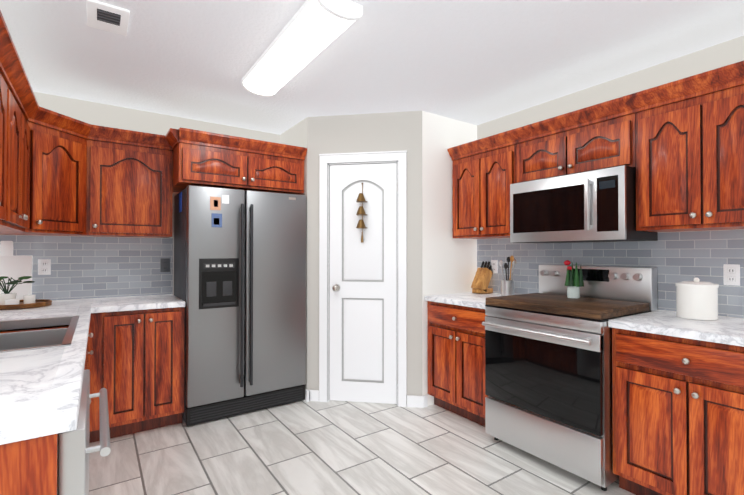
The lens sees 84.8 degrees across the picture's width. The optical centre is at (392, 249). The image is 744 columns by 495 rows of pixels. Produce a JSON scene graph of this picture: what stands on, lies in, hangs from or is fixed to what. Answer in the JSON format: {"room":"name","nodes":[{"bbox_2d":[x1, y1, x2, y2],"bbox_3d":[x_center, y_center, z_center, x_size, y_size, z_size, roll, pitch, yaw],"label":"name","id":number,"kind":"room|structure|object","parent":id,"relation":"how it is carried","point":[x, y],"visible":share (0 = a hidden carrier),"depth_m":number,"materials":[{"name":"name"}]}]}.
{"room":"kitchen","nodes":[
{"label":"kitchen","id":0,"kind":"room"},
{"bbox_2d":[21,92,279,300],"bbox_3d":[-1.470,0.080,3.876,3.725,2.460,0.100,0,-1,-36],"label":"wall","id":1,"kind":"structure","parent":0,"point":[95,113],"depth_m":3.34,"materials":[{"name":"grey paint"}]},
{"bbox_2d":[0,30,11,229],"bbox_3d":[-1.686,-0.506,1.464,0.338,0.779,0.776,0,-1,-36],"label":"upper cabinet","id":2,"kind":"object","parent":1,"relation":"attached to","point":[5,54],"depth_m":1.84,"materials":[{"name":"brown wood"}]},
{"bbox_2d":[0,54,43,233],"bbox_3d":[-2.136,-0.500,2.130,0.389,0.779,0.832,0,-1,-36],"label":"upper cabinet","id":3,"kind":"object","parent":1,"relation":"attached to","point":[27,116],"depth_m":2.35,"materials":[{"name":"brown wood"}]},
{"bbox_2d":[0,108,87,235],"bbox_3d":[-2.440,-0.494,2.738,0.610,0.779,0.610,0,-1,-36],"label":"upper cabinet","id":4,"kind":"object","parent":1,"relation":"attached to","point":[62,175],"depth_m":2.73,"materials":[{"name":"brown wood"}]},
{"bbox_2d":[0,235,172,299],"bbox_3d":[-2.375,0.141,3.153,1.193,0.480,0.008,0,-1,-36],"label":"backsplash","id":5,"kind":"structure","parent":1,"relation":"attached to","point":[92,267],"depth_m":3.19,"materials":[{"name":"tile"}]},
{"bbox_2d":[38,259,50,274],"bbox_3d":[-2.570,0.130,3.003,0.072,0.115,0.007,0,-1,-36],"label":"electrical outlet","id":6,"kind":"object","parent":5,"relation":"attached to","point":[44,266],"visible":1,"depth_m":3.00,"materials":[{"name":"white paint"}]},
{"bbox_2d":[160,258,169,271],"bbox_3d":[-1.934,0.134,3.463,0.072,0.115,0.007,0,-1,-36],"label":"outlet","id":7,"kind":"object","parent":5,"relation":"attached to","point":[164,264],"visible":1,"depth_m":3.46,"materials":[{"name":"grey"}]},
{"bbox_2d":[88,124,175,237],"bbox_3d":[-2.057,-0.491,3.152,0.594,0.779,0.389,0,-1,-36],"label":"upper cabinet","id":8,"kind":"object","parent":1,"relation":"attached to","point":[130,188],"depth_m":3.04,"materials":[{"name":"brown wood"}]},
{"bbox_2d":[172,127,255,192],"bbox_3d":[-1.519,-0.686,3.391,0.551,0.384,0.635,0,-1,-36],"label":"upper cabinet","id":9,"kind":"object","parent":1,"relation":"attached to","point":[199,158],"depth_m":3.12,"materials":[{"name":"brown wood"}]},
{"bbox_2d":[252,140,306,194],"bbox_3d":[-1.172,-0.684,3.642,0.550,0.384,0.635,0,-1,-36],"label":"upper cabinet","id":10,"kind":"object","parent":1,"relation":"attached to","point":[279,167],"depth_m":3.42,"materials":[{"name":"brown wood"}]},
{"bbox_2d":[280,118,306,388],"bbox_3d":[-0.893,0.080,3.827,0.100,2.460,0.654,0,-1,-36],"label":"wall","id":11,"kind":"structure","parent":0,"point":[295,135],"depth_m":3.61,"materials":[{"name":"grey paint"}]},
{"bbox_2d":[89,400,634,494],"bbox_3d":[0.368,1.312,1.325,3.725,0.050,6.370,0,-1,-36],"label":"floor","id":12,"kind":"structure","parent":0,"point":[330,447],"depth_m":2.52,"materials":[{"name":"tile"}]},
{"bbox_2d":[0,366,87,494],"bbox_3d":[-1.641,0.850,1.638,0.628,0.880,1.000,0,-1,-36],"label":"base cabinet","id":13,"kind":"object","parent":12,"relation":"on","point":[29,468],"depth_m":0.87,"materials":[{"name":"brown wood"}]},
{"bbox_2d":[57,369,110,494],"bbox_3d":[-1.125,0.848,1.015,0.679,0.864,0.600,0,-1,-36],"label":"dishwasher","id":14,"kind":"object","parent":12,"relation":"on","point":[74,449],"visible":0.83,"depth_m":0.94,"materials":[{"name":"grey metal"}]},
{"bbox_2d":[88,326,91,442],"bbox_3d":[-2.094,0.856,2.264,0.628,0.880,0.547,0,-1,-36],"label":"base cabinet","id":15,"kind":"object","parent":12,"relation":"on","point":[89,327],"depth_m":2.68,"materials":[{"name":"brown wood"}]},
{"bbox_2d":[92,306,184,441],"bbox_3d":[-1.949,0.863,3.070,0.592,0.880,0.629,0,-1,-36],"label":"base cabinet","id":16,"kind":"object","parent":12,"relation":"on","point":[128,352],"depth_m":2.83,"materials":[{"name":"brown wood"}]},
{"bbox_2d":[0,299,91,445],"bbox_3d":[-1.784,0.392,1.852,0.643,0.039,2.804,0,-1,-36],"label":"countertop","id":17,"kind":"structure","parent":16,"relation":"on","point":[40,390],"depth_m":1.12,"materials":[{"name":"white stone"}]},
{"bbox_2d":[0,241,32,299],"bbox_3d":[-2.724,0.157,2.867,0.280,0.446,0.075,0,-1,-36],"label":"paddle board","id":18,"kind":"object","parent":17,"relation":"on","point":[14,267],"visible":0.81,"depth_m":2.89,"materials":[{"name":"white"}]},
{"bbox_2d":[0,276,51,309],"bbox_3d":[-2.479,0.280,2.675,0.373,0.196,0.346,0,-1,-36],"label":"tray","id":19,"kind":"object","parent":17,"relation":"on","point":[9,300],"visible":1,"depth_m":2.66,"materials":[{"name":"brown wood"}]},
{"bbox_2d":[0,314,79,353],"bbox_3d":[-1.710,0.481,1.773,0.521,0.228,0.895,0,-1,-36],"label":"sink","id":20,"kind":"object","parent":17,"relation":"in","point":[15,333],"depth_m":1.87,"materials":[{"name":"grey metal"}]},
{"bbox_2d":[92,294,184,313],"bbox_3d":[-1.933,0.403,3.077,0.562,0.039,0.643,0,-1,-36],"label":"countertop","id":21,"kind":"structure","parent":16,"relation":"on","point":[153,302],"depth_m":2.92,"materials":[{"name":"white stone"}]},
{"bbox_2d":[174,185,305,425],"bbox_3d":[-1.292,0.413,3.470,0.935,1.763,0.700,0,-1,-36],"label":"refrigerator","id":22,"kind":"object","parent":12,"relation":"on","point":[240,272],"visible":1,"depth_m":3.18,"materials":[{"name":"grey metal"}]},
{"bbox_2d":[425,292,500,426],"bbox_3d":[0.727,0.845,3.275,0.658,0.920,0.705,0,-1,-36],"label":"base cabinet","id":23,"kind":"object","parent":12,"relation":"on","point":[456,356],"visible":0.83,"depth_m":3.11,"materials":[{"name":"brown wood"}]},
{"bbox_2d":[471,261,492,293],"bbox_3d":[0.793,0.246,3.598,0.175,0.279,0.110,0,-1,-36],"label":"knife block","id":24,"kind":"object","parent":23,"relation":"on","point":[481,280],"visible":0.98,"depth_m":3.57,"materials":[{"name":"brown wood"}]},
{"bbox_2d":[499,256,516,295],"bbox_3d":[0.948,0.216,3.335,0.110,0.334,0.121,0,-1,-36],"label":"utensil crock","id":25,"kind":"object","parent":23,"relation":"on","point":[507,287],"visible":1,"depth_m":3.30,"materials":[{"name":"silver metal"}]},
{"bbox_2d":[482,265,657,490],"bbox_3d":[1.117,0.706,2.631,0.761,1.185,0.790,0,-1,-36],"label":"range","id":26,"kind":"object","parent":12,"relation":"on","point":[548,385],"visible":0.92,"depth_m":2.41,"materials":[{"name":"silver metal"}]},
{"bbox_2d":[486,293,649,319],"bbox_3d":[1.100,0.350,2.622,0.588,0.046,0.780,0,-1,-36],"label":"board","id":27,"kind":"object","parent":26,"relation":"on","point":[593,308],"visible":0.96,"depth_m":2.45,"materials":[{"name":"brown wood"}]},
{"bbox_2d":[564,260,583,297],"bbox_3d":[1.233,0.200,2.747,0.126,0.253,0.129,0,-1,-36],"label":"potted plant","id":28,"kind":"object","parent":27,"relation":"on","point":[574,282],"visible":1,"depth_m":2.71,"materials":[{"name":"green plant"}]},
{"bbox_2d":[612,330,743,494],"bbox_3d":[1.621,0.854,2.064,0.628,0.880,0.701,0,-1,-36],"label":"base cabinet","id":29,"kind":"object","parent":12,"relation":"on","point":[678,403],"depth_m":1.92,"materials":[{"name":"brown wood"}]},
{"bbox_2d":[608,310,743,345],"bbox_3d":[1.836,0.390,1.758,0.643,0.039,1.464,0,-1,-36],"label":"countertop","id":30,"kind":"structure","parent":29,"relation":"on","point":[723,331],"depth_m":1.99,"materials":[{"name":"white stone"}]},
{"bbox_2d":[675,278,718,319],"bbox_3d":[1.671,0.264,2.233,0.192,0.219,0.192,0,-1,-36],"label":"canister","id":31,"kind":"object","parent":30,"relation":"on","point":[696,298],"visible":1,"depth_m":2.16,"materials":[{"name":"white ceramic"}]},
{"bbox_2d":[307,111,422,395],"bbox_3d":[-0.239,0.077,3.503,1.004,2.460,0.100,0,-1,9],"label":"wall","id":32,"kind":"structure","parent":0,"point":[391,131],"depth_m":3.44,"materials":[{"name":"grey paint"}]},
{"bbox_2d":[319,150,406,406],"bbox_3d":[-0.247,0.242,3.493,0.762,2.129,0.120,0,-1,9],"label":"door frame","id":33,"kind":"structure","parent":32,"relation":"attached to","point":[399,158],"depth_m":3.45,"materials":[{"name":"white paint"}]},
{"bbox_2d":[329,163,397,403],"bbox_3d":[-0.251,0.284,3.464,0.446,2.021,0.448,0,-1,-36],"label":"pantry door","id":34,"kind":"structure","parent":32,"relation":"in","point":[363,283],"depth_m":3.46,"materials":[{"name":"white wood"}]},
{"bbox_2d":[356,183,367,242],"bbox_3d":[-0.260,-0.313,3.420,0.105,0.508,0.105,0,-1,-36],"label":"decor","id":35,"kind":"object","parent":34,"relation":"hanging from","point":[360,211],"visible":1,"depth_m":3.39,"materials":[{"name":"brown metal"}]},
{"bbox_2d":[304,389,427,407],"bbox_3d":[-0.238,1.259,3.435,1.064,0.095,0.043,0,-1,7],"label":"baseboard","id":36,"kind":"structure","parent":32,"relation":"attached to","point":[412,400],"depth_m":3.37,"materials":[{"name":"white paint"}]},
{"bbox_2d":[0,0,743,134],"bbox_3d":[0.368,-1.198,1.347,3.725,0.050,6.370,0,-1,-36],"label":"ceiling","id":37,"kind":"structure","parent":0,"point":[476,62],"depth_m":2.40,"materials":[{"name":"white paint"}]},
{"bbox_2d":[86,0,129,35],"bbox_3d":[-1.427,-1.157,2.042,0.170,0.018,0.270,0,-1,-36],"label":"ceiling vent","id":38,"kind":"object","parent":37,"relation":"in","point":[107,17],"visible":0.96,"depth_m":2.02,"materials":[{"name":"white"}]},
{"bbox_2d":[242,0,362,96],"bbox_3d":[-0.582,-1.119,2.357,0.239,0.088,1.180,0,-1,-36],"label":"ceiling light fixture","id":39,"kind":"object","parent":37,"relation":"attached to","point":[310,31],"visible":1,"depth_m":2.15,"materials":[{"name":"white plastic"}]},
{"bbox_2d":[422,111,476,405],"bbox_3d":[0.489,0.078,3.609,0.664,2.460,0.100,0,-1,-36],"label":"wall","id":40,"kind":"structure","parent":0,"point":[449,263],"depth_m":3.50,"materials":[{"name":"white paint"}]},
{"bbox_2d":[477,36,743,318],"bbox_3d":[1.836,0.067,2.398,0.100,2.460,6.170,0,-1,-36],"label":"wall","id":41,"kind":"structure","parent":0,"point":[715,56],"depth_m":2.70,"materials":[{"name":"grey paint"}]},
{"bbox_2d":[448,128,515,238],"bbox_3d":[0.846,-0.489,3.395,0.338,0.779,0.668,0,-1,-36],"label":"upper cabinet","id":42,"kind":"object","parent":41,"relation":"attached to","point":[484,169],"depth_m":3.26,"materials":[{"name":"brown wood"}]},
{"bbox_2d":[516,92,635,182],"bbox_3d":[1.287,-0.680,2.787,0.338,0.408,0.833,0,-1,-36],"label":"upper cabinet","id":43,"kind":"object","parent":41,"relation":"attached to","point":[602,135],"depth_m":2.61,"materials":[{"name":"brown wood"}]},
{"bbox_2d":[510,165,657,243],"bbox_3d":[1.236,-0.260,2.726,0.468,0.424,0.790,0,-1,-36],"label":"microwave","id":44,"kind":"object","parent":43,"relation":"attached to","point":[599,205],"visible":1,"depth_m":2.52,"materials":[{"name":"silver metal"}]},
{"bbox_2d":[477,230,743,317],"bbox_3d":[1.724,0.135,2.461,0.008,0.480,3.205,0,-1,-36],"label":"backsplash","id":45,"kind":"structure","parent":41,"relation":"attached to","point":[673,258],"depth_m":2.54,"materials":[{"name":"tile"}]},
{"bbox_2d":[491,260,497,272],"bbox_3d":[0.898,0.152,3.589,0.007,0.115,0.072,0,-1,-36],"label":"outlet","id":46,"kind":"object","parent":45,"relation":"attached to","point":[494,266],"visible":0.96,"depth_m":3.58,"materials":[{"name":"white paint"}]},
{"bbox_2d":[723,264,739,285],"bbox_3d":[1.871,0.140,2.244,0.007,0.115,0.072,0,-1,-36],"label":"outlet","id":47,"kind":"object","parent":45,"relation":"attached to","point":[731,274],"visible":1,"depth_m":2.24,"materials":[{"name":"white paint"}]},
{"bbox_2d":[636,60,743,231],"bbox_3d":[1.723,-0.500,2.183,0.338,0.779,0.649,0,-1,-36],"label":"upper cabinet","id":48,"kind":"object","parent":41,"relation":"attached to","point":[678,145],"depth_m":2.12,"materials":[{"name":"brown wood"}]}
]}

